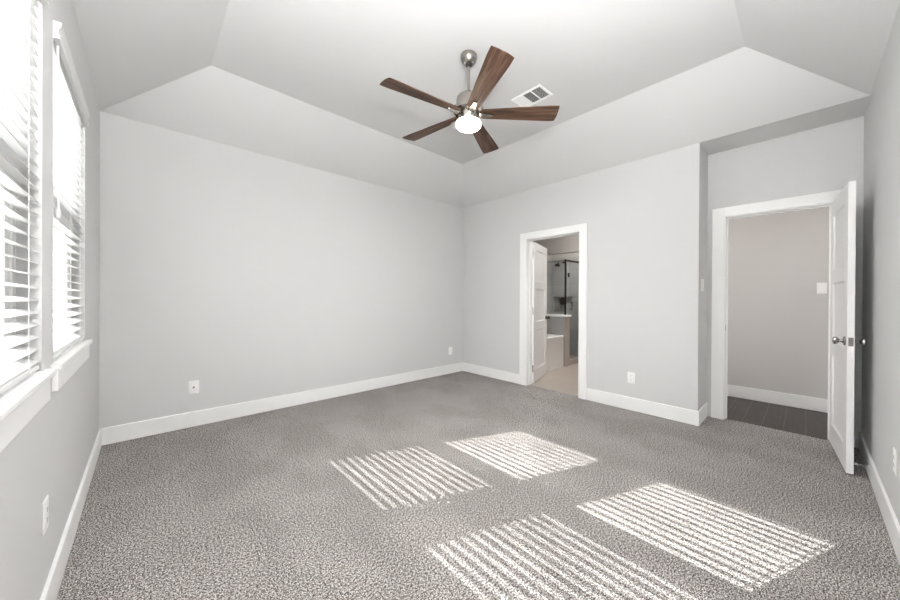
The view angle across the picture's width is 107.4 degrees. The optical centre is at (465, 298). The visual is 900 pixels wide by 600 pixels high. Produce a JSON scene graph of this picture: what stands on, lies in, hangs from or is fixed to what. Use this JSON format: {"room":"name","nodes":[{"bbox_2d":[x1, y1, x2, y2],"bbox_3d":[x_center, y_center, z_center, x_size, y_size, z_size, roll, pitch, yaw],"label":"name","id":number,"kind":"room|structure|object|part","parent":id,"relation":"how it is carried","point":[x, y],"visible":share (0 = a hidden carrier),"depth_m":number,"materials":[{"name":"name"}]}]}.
{"room":"empty bedroom","nodes":[
{"label":"empty bedroom","id":0,"kind":"room"},
{"bbox_2d":[0,0,99,599],"bbox_3d":[-1.555,-0.233,1.078,0.190,2.900,4.595,0,0,-44],"label":"wall","id":1,"kind":"structure","parent":0,"point":[50,455],"depth_m":1.32,"materials":[{"name":"grey paint"}]},
{"bbox_2d":[0,0,56,452],"bbox_3d":[-1.244,-0.374,0.806,0.183,1.503,1.080,0,0,-44],"label":"window","id":2,"kind":"structure","parent":1,"relation":"in","point":[24,400],"depth_m":1.17,"materials":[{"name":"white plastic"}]},
{"bbox_3d":[-1.260,-0.091,0.793,0.037,0.676,0.900,0,0,-44],"label":"sash","id":3,"kind":"part","parent":2,"relation":"part of","materials":[{"name":"white plastic"}]},
{"bbox_3d":[-1.275,-0.418,0.776,0.097,1.415,0.990,0,0,-44],"label":"frame","id":4,"kind":"part","parent":2,"relation":"part of","materials":[{"name":"white plastic"}]},
{"bbox_2d":[0,0,48,394],"bbox_3d":[-1.212,-0.438,0.838,0.076,1.390,0.968,0,0,-44],"label":"window blind","id":5,"kind":"object","parent":2,"relation":"attached to","point":[17,22],"visible":1,"depth_m":1.04,"materials":[{"name":"white plastic"}]},
{"bbox_3d":[-1.450,-0.420,1.066,0.051,1.315,0.002,0,0,-44],"label":"ladder cord","id":6,"kind":"part","parent":5,"relation":"part of","materials":[{"name":"white fabric"}]},
{"bbox_3d":[-1.224,0.247,0.831,0.050,0.020,0.960,0,0,-44],"label":"rail","id":7,"kind":"part","parent":5,"relation":"part of","materials":[{"name":"white plastic"}]},
{"bbox_3d":[-1.213,0.277,0.842,0.086,0.025,1.080,0,0,-44],"label":"sill","id":8,"kind":"part","parent":2,"relation":"part of","materials":[{"name":"white wood"}]},
{"bbox_2d":[42,495,48,535],"bbox_3d":[-1.578,0.811,1.242,0.008,0.122,0.078,0,0,-44],"label":"wall outlet","id":9,"kind":"object","parent":1,"relation":"attached to","point":[45,505],"visible":1,"depth_m":1.23,"materials":[{"name":"white plastic"}]},
{"bbox_2d":[40,429,101,599],"bbox_3d":[-1.488,1.146,1.154,0.015,0.142,4.325,0,0,-44],"label":"baseboard","id":10,"kind":"structure","parent":1,"relation":"attached to","point":[51,588],"depth_m":1.58,"materials":[{"name":"white wood"}]},
{"bbox_2d":[50,22,92,391],"bbox_3d":[-2.066,-0.381,1.654,0.183,1.503,1.080,0,0,-44],"label":"window","id":11,"kind":"structure","parent":1,"relation":"in","point":[67,363],"depth_m":1.96,"materials":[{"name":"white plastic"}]},
{"bbox_3d":[-2.081,-0.098,1.641,0.037,0.676,0.900,0,0,-44],"label":"sash","id":12,"kind":"part","parent":11,"relation":"part of","materials":[{"name":"white plastic"}]},
{"bbox_3d":[-2.096,-0.425,1.624,0.097,1.415,0.990,0,0,-44],"label":"frame","id":13,"kind":"part","parent":11,"relation":"part of","materials":[{"name":"white plastic"}]},
{"bbox_2d":[53,20,89,358],"bbox_3d":[-2.033,-0.444,1.685,0.076,1.390,0.968,0,0,-44],"label":"window blind","id":14,"kind":"object","parent":11,"relation":"attached to","point":[70,109],"visible":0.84,"depth_m":1.65,"materials":[{"name":"white plastic"}]},
{"bbox_3d":[-1.812,-0.423,1.440,0.051,1.315,0.002,0,0,-44],"label":"ladder cord","id":15,"kind":"part","parent":14,"relation":"part of","materials":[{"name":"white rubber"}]},
{"bbox_3d":[-2.041,-0.425,1.677,0.051,1.315,0.002,0,0,-44],"label":"ladder cord","id":16,"kind":"part","parent":14,"relation":"part of","materials":[{"name":"white rubber"}]},
{"bbox_3d":[-2.045,0.241,1.679,0.050,0.020,0.960,0,0,-44],"label":"rail","id":17,"kind":"part","parent":14,"relation":"part of","materials":[{"name":"white plastic"}]},
{"bbox_3d":[-2.271,-0.427,1.914,0.051,1.315,0.002,0,0,-44],"label":"ladder cord","id":18,"kind":"part","parent":14,"relation":"part of","materials":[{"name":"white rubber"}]},
{"bbox_3d":[-2.034,0.270,1.689,0.086,0.025,1.080,0,0,-44],"label":"sill","id":19,"kind":"part","parent":11,"relation":"part of","materials":[{"name":"white wood"}]},
{"bbox_2d":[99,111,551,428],"bbox_3d":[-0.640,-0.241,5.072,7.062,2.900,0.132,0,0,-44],"label":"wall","id":20,"kind":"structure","parent":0,"point":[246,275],"depth_m":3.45,"materials":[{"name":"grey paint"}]},
{"bbox_2d":[188,380,198,393],"bbox_3d":[-2.570,0.835,3.123,0.078,0.122,0.017,0,0,-44],"label":"wall outlet","id":21,"kind":"object","parent":20,"relation":"attached to","point":[193,386],"visible":1,"depth_m":3.12,"materials":[{"name":"white plastic"}]},
{"bbox_2d":[100,362,462,444],"bbox_3d":[-1.523,1.137,4.142,4.124,0.142,0.015,0,0,-44],"label":"baseboard","id":22,"kind":"structure","parent":20,"relation":"attached to","point":[118,433],"depth_m":3.45,"materials":[{"name":"white wood"}]},
{"bbox_2d":[56,355,899,599],"bbox_3d":[1.454,1.275,3.267,7.562,0.100,5.655,0,0,-44],"label":"floor","id":23,"kind":"structure","parent":0,"point":[462,485],"depth_m":1.95,"materials":[{"name":"carpet"}]},
{"bbox_2d":[546,334,563,370],"bbox_3d":[1.050,0.934,5.940,1.058,0.569,0.981,0,0,-44],"label":"bathtub","id":24,"kind":"object","parent":23,"relation":"on","point":[554,360],"visible":0.23,"depth_m":5.75,"materials":[{"name":"white plastic"}]},
{"bbox_2d":[569,356,577,364],"bbox_3d":[2.220,1.172,6.455,1.025,0.095,0.110,0,0,-44],"label":"curb","id":25,"kind":"object","parent":23,"relation":"on","point":[573,360],"visible":0.24,"depth_m":6.21,"materials":[{"name":"beige tile"}]},
{"bbox_2d":[547,259,578,314],"bbox_3d":[1.889,0.197,6.729,1.122,1.840,1.010,0,0,-44],"label":"shower enclosure","id":26,"kind":"object","parent":25,"relation":"on","point":[565,260],"visible":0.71,"depth_m":6.02,"materials":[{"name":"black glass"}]},
{"bbox_3d":[1.817,-0.211,6.017,0.026,1.000,0.027,0,0,-44],"label":"corner post","id":27,"kind":"part","parent":26,"relation":"part of","materials":[{"name":"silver metal"}]},
{"bbox_2d":[725,418,827,439],"bbox_3d":[2.936,1.236,3.154,0.030,0.014,0.721,0,0,-44],"label":"threshold","id":28,"kind":"object","parent":23,"relation":"on","point":[725,418],"visible":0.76,"depth_m":3.12,"materials":[{"name":"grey wood"}]},
{"bbox_2d":[72,0,899,207],"bbox_3d":[0.158,-1.781,2.711,4.738,0.517,4.575,0,0,-44],"label":"ceiling","id":29,"kind":"structure","parent":0,"point":[295,81],"depth_m":2.67,"materials":[{"name":"white paint"}]},
{"bbox_2d":[379,45,559,153],"bbox_3d":[-0.009,-1.607,2.570,1.327,0.566,1.320,0,0,-44],"label":"ceiling fan","id":30,"kind":"object","parent":29,"relation":"hanging from","point":[468,108],"visible":1,"depth_m":2.49,"materials":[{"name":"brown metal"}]},
{"bbox_3d":[-0.300,-1.435,2.341,0.591,0.006,0.154,0,12,-35],"label":"blade","id":31,"kind":"part","parent":30,"relation":"part of","materials":[{"name":"brown wood"}]},
{"bbox_3d":[-0.288,-1.436,2.800,0.591,0.006,0.154,0,12,37],"label":"blade","id":32,"kind":"part","parent":30,"relation":"part of","materials":[{"name":"brown wood"}]},
{"bbox_3d":[0.021,-1.349,2.563,0.196,0.050,0.196,0,0,-44],"label":"lamp globe","id":33,"kind":"part","parent":30,"relation":"part of","materials":[{"name":"white glass"}]},
{"bbox_3d":[0.152,-1.434,2.931,0.154,0.006,0.591,-12,-4,19],"label":"blade","id":34,"kind":"part","parent":30,"relation":"part of","materials":[{"name":"brown wood"}]},
{"bbox_3d":[0.133,-1.432,2.189,0.154,0.006,0.591,13,-3,-16],"label":"blade","id":35,"kind":"part","parent":30,"relation":"part of","materials":[{"name":"brown wood"}]},
{"bbox_3d":[0.412,-1.432,2.554,0.591,0.006,0.154,0,-12,1],"label":"blade","id":36,"kind":"part","parent":30,"relation":"part of","materials":[{"name":"brown wood"}]},
{"bbox_2d":[511,84,552,106],"bbox_3d":[0.616,-1.884,3.088,0.210,0.009,0.320,0,0,-44],"label":"ceiling vent","id":37,"kind":"object","parent":29,"relation":"in","point":[538,93],"visible":0.93,"depth_m":3.08,"materials":[{"name":"white metal"}]},
{"bbox_2d":[533,235,578,255],"bbox_3d":[1.670,-1.145,5.522,0.120,0.758,2.423,0,0,-44],"label":"wall header","id":38,"kind":"structure","parent":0,"point":[567,244],"depth_m":5.52,"materials":[{"name":"grey paint"}]},
{"bbox_2d":[547,314,570,366],"bbox_3d":[1.505,0.751,6.349,0.210,0.930,1.028,0,0,-44],"label":"wall","id":39,"kind":"structure","parent":0,"point":[558,324],"depth_m":6.02,"materials":[{"name":"grey tile"}]},
{"bbox_2d":[551,252,578,355],"bbox_3d":[2.859,-0.178,6.621,0.120,2.800,2.535,0,0,-44],"label":"wall","id":40,"kind":"structure","parent":0,"point":[558,273],"depth_m":7.18,"materials":[{"name":"grey tile"}]},
{"bbox_2d":[558,297,563,304],"bbox_3d":[2.117,0.046,7.251,0.068,0.170,0.170,0,0,-44],"label":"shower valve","id":41,"kind":"object","parent":40,"relation":"attached to","point":[561,300],"visible":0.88,"depth_m":7.27,"materials":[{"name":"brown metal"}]},
{"bbox_2d":[463,143,701,410],"bbox_3d":[1.153,-0.230,4.432,0.120,2.900,3.304,0,0,-44],"label":"wall","id":42,"kind":"structure","parent":0,"point":[643,217],"depth_m":3.74,"materials":[{"name":"grey paint"}]},
{"bbox_2d":[463,362,518,383],"bbox_3d":[0.363,1.143,5.147,0.015,0.142,1.165,0,0,-44],"label":"baseboard","id":43,"kind":"structure","parent":42,"relation":"attached to","point":[480,370],"depth_m":5.09,"materials":[{"name":"white wood"}]},
{"bbox_2d":[532,242,549,382],"bbox_3d":[1.127,0.195,5.049,0.162,2.023,0.748,0,0,28],"label":"door","id":44,"kind":"structure","parent":42,"relation":"in","point":[539,273],"depth_m":5.00,"materials":[{"name":"white wood"}]},
{"bbox_2d":[519,223,587,399],"bbox_3d":[1.167,0.148,4.407,0.142,2.145,0.995,0,0,-44],"label":"door frame","id":45,"kind":"structure","parent":42,"relation":"attached to","point":[526,239],"depth_m":4.55,"materials":[{"name":"white wood"}]},
{"bbox_2d":[628,372,634,383],"bbox_3d":[1.825,0.869,3.644,0.008,0.122,0.078,0,0,-44],"label":"wall outlet","id":46,"kind":"object","parent":42,"relation":"attached to","point":[631,376],"visible":1,"depth_m":3.64,"materials":[{"name":"white plastic"}]},
{"bbox_2d":[587,388,698,425],"bbox_3d":[1.862,1.155,3.600,0.015,0.142,1.134,0,0,-44],"label":"baseboard","id":47,"kind":"structure","parent":42,"relation":"attached to","point":[688,416],"depth_m":3.52,"materials":[{"name":"white wood"}]},
{"bbox_2d":[700,147,707,407],"bbox_3d":[2.445,-0.220,3.468,0.394,2.900,0.120,0,0,-44],"label":"wall","id":48,"kind":"structure","parent":0,"point":[704,154],"depth_m":3.38,"materials":[{"name":"grey paint"}]},
{"bbox_2d":[701,279,703,290],"bbox_3d":[2.372,-0.140,3.307,0.122,0.122,0.010,0,0,-44],"label":"light switch","id":49,"kind":"object","parent":48,"relation":"attached to","point":[702,280],"visible":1,"depth_m":3.29,"materials":[{"name":"white plastic"}]},
{"bbox_2d":[698,402,707,425],"bbox_3d":[2.399,1.159,3.340,0.394,0.142,0.015,0,0,-44],"label":"baseboard","id":50,"kind":"structure","parent":48,"relation":"attached to","point":[703,411],"depth_m":3.32,"materials":[{"name":"white wood"}]},
{"bbox_2d":[727,207,828,398],"bbox_3d":[3.865,-0.164,3.743,0.100,2.800,3.000,0,0,-44],"label":"wall","id":51,"kind":"structure","parent":0,"point":[778,319],"depth_m":3.86,"materials":[{"name":"grey paint"}]},
{"bbox_2d":[727,384,827,412],"bbox_3d":[3.817,1.163,3.707,0.015,0.145,2.800,0,0,-44],"label":"baseboard","id":52,"kind":"structure","parent":51,"relation":"attached to","point":[792,400],"depth_m":3.86,"materials":[{"name":"white wood"}]},
{"bbox_2d":[817,283,826,293],"bbox_3d":[3.905,-0.118,3.622,0.010,0.122,0.078,0,0,-44],"label":"light switch","id":53,"kind":"object","parent":51,"relation":"attached to","point":[821,287],"visible":1,"depth_m":3.62,"materials":[{"name":"white plastic"}]},
{"bbox_2d":[706,116,863,447],"bbox_3d":[2.951,-0.217,3.143,0.120,2.900,1.051,0,0,-44],"label":"wall","id":54,"kind":"structure","parent":0,"point":[826,158],"depth_m":3.00,"materials":[{"name":"grey paint"}]},
{"bbox_2d":[711,190,840,439],"bbox_3d":[2.937,0.152,3.146,0.142,2.162,0.945,0,0,-44],"label":"door frame","id":55,"kind":"structure","parent":54,"relation":"attached to","point":[721,217],"depth_m":3.38,"materials":[{"name":"white wood"}]},
{"bbox_2d":[829,181,866,474],"bbox_3d":[2.920,0.200,2.568,0.162,2.042,0.722,0,0,41],"label":"door","id":56,"kind":"structure","parent":54,"relation":"in","point":[843,341],"depth_m":2.43,"materials":[{"name":"painted wood"},{"name":"satin nickel"}]},
{"bbox_3d":[2.690,0.299,2.384,0.063,0.066,0.066,0,0,41],"label":"knob","id":57,"kind":"part","parent":56,"relation":"part of","materials":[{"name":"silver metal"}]},
{"bbox_3d":[2.684,0.300,2.301,0.024,0.060,0.010,0,0,41],"label":"latch plate","id":58,"kind":"part","parent":56,"relation":"part of","materials":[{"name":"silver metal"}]},
{"bbox_3d":[2.765,0.300,2.318,0.063,0.066,0.066,0,0,41],"label":"knob","id":59,"kind":"part","parent":56,"relation":"part of","materials":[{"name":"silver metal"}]},
{"bbox_2d":[861,3,899,523],"bbox_3d":[1.667,-0.217,1.084,4.828,2.900,0.120,0,0,-44],"label":"wall","id":60,"kind":"structure","parent":0,"point":[880,421],"depth_m":1.98,"materials":[{"name":"grey paint"}]},
{"bbox_2d":[858,431,899,564],"bbox_3d":[1.644,1.162,1.167,4.502,0.142,0.015,0,0,-44],"label":"baseboard","id":61,"kind":"structure","parent":60,"relation":"attached to","point":[892,524],"depth_m":1.88,"materials":[{"name":"white wood"}]},
{"bbox_2d":[893,447,897,475],"bbox_3d":[2.180,0.824,1.679,0.078,0.122,0.008,0,0,-44],"label":"wall outlet","id":62,"kind":"object","parent":60,"relation":"attached to","point":[895,453],"visible":1,"depth_m":1.66,"materials":[{"name":"white plastic"}]}
]}

